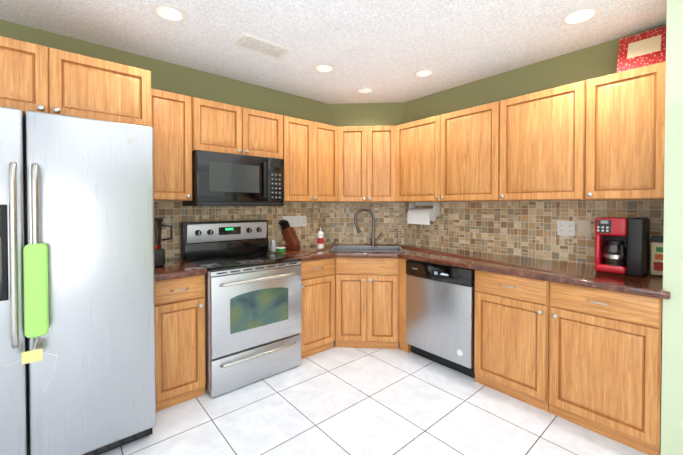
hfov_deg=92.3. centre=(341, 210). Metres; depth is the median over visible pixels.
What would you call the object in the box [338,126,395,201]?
upper cabinet
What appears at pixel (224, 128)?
upper cabinet
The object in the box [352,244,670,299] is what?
countertop
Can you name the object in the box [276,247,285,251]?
tub
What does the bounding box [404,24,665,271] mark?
wall
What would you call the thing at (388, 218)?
wall
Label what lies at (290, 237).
knife block
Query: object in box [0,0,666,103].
ceiling
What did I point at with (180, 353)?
base cabinet
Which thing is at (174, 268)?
countertop
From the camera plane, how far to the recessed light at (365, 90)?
3.44 m
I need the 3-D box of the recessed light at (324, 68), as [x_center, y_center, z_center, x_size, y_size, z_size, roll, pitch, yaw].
[-0.148,-1.271,2.834,0.204,0.097,0.204,-1,1,-41]
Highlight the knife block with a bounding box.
[279,219,299,249]
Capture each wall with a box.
[0,19,329,258]
[330,102,403,243]
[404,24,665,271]
[661,0,682,454]
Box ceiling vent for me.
[231,31,291,58]
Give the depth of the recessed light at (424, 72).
2.99 m
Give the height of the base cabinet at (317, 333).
0.874 m
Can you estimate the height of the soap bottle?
0.228 m
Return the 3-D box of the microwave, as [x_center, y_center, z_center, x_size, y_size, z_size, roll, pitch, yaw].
[-0.933,-0.251,2.888,0.760,0.430,0.426,-1,1,-41]
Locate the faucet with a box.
[354,209,381,245]
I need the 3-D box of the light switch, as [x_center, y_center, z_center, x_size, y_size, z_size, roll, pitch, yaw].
[1.840,0.140,2.489,0.013,0.118,0.080,-1,1,-41]
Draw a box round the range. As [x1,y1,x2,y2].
[181,220,300,396]
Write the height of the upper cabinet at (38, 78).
0.375 m
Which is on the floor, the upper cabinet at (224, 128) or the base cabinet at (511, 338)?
the base cabinet at (511, 338)
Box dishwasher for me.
[406,260,474,377]
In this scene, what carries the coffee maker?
on the countertop at (648, 284)
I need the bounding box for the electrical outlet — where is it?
[557,220,574,235]
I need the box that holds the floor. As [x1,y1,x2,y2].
[100,341,647,454]
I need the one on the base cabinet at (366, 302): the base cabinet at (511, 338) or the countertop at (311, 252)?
the countertop at (311, 252)
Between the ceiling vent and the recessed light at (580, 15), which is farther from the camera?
the ceiling vent
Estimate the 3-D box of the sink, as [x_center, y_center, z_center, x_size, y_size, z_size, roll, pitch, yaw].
[0.260,0.505,3.379,0.724,0.224,0.429,0,1,4]
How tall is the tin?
0.245 m
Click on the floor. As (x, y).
(351, 401)
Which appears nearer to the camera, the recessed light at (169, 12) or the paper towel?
the recessed light at (169, 12)
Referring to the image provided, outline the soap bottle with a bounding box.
[317,226,323,247]
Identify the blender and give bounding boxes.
[154,218,171,267]
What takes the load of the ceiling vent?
in the ceiling
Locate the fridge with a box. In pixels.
[0,106,155,454]
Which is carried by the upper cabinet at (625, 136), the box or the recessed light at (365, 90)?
the box
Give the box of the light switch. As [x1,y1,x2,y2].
[578,221,590,236]
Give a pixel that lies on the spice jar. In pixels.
(272, 245)
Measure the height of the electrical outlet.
0.118 m
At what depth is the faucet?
3.64 m
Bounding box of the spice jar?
[270,240,276,250]
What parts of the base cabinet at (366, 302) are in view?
base cabinet filler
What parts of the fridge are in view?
fridge handle, fridge handle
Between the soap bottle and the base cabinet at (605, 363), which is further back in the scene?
the soap bottle
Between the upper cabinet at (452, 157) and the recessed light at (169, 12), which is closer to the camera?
the recessed light at (169, 12)
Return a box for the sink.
[330,246,404,251]
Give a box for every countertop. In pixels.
[155,258,206,280]
[268,243,395,261]
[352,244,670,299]
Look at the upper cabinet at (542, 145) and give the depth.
2.41 m
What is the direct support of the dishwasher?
on the floor
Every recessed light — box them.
[150,3,187,22]
[313,63,335,72]
[356,87,374,93]
[412,68,435,77]
[560,6,600,24]
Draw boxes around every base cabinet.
[155,275,205,411]
[299,257,334,358]
[335,257,410,352]
[474,270,548,411]
[548,281,662,454]
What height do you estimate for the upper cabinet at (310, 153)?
0.810 m
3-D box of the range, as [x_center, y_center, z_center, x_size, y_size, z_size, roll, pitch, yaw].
[-0.824,0.713,2.766,0.788,1.218,0.762,-1,1,-41]
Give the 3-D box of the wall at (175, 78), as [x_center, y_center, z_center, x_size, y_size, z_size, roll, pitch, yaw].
[-1.927,0.052,2.400,4.950,2.550,0.130,-1,1,-41]
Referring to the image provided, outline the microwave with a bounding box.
[182,150,283,205]
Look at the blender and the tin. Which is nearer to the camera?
the tin
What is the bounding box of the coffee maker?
[595,217,649,276]
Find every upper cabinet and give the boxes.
[0,36,151,126]
[151,88,191,200]
[192,97,282,158]
[283,116,337,201]
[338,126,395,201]
[396,101,499,201]
[499,81,585,200]
[585,61,665,199]
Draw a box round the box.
[616,26,665,72]
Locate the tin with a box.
[650,236,663,275]
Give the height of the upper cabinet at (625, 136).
0.810 m
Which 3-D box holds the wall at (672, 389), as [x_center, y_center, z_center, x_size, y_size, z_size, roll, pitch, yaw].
[1.966,0.059,1.880,0.613,2.550,0.120,-1,1,-41]
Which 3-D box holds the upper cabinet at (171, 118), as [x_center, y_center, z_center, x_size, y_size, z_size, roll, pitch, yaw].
[-1.378,-0.480,2.556,0.331,0.810,0.345,-1,1,-41]
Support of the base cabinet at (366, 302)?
on the floor
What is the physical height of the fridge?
1.800 m
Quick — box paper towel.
[407,202,439,224]
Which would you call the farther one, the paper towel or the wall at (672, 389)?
the paper towel

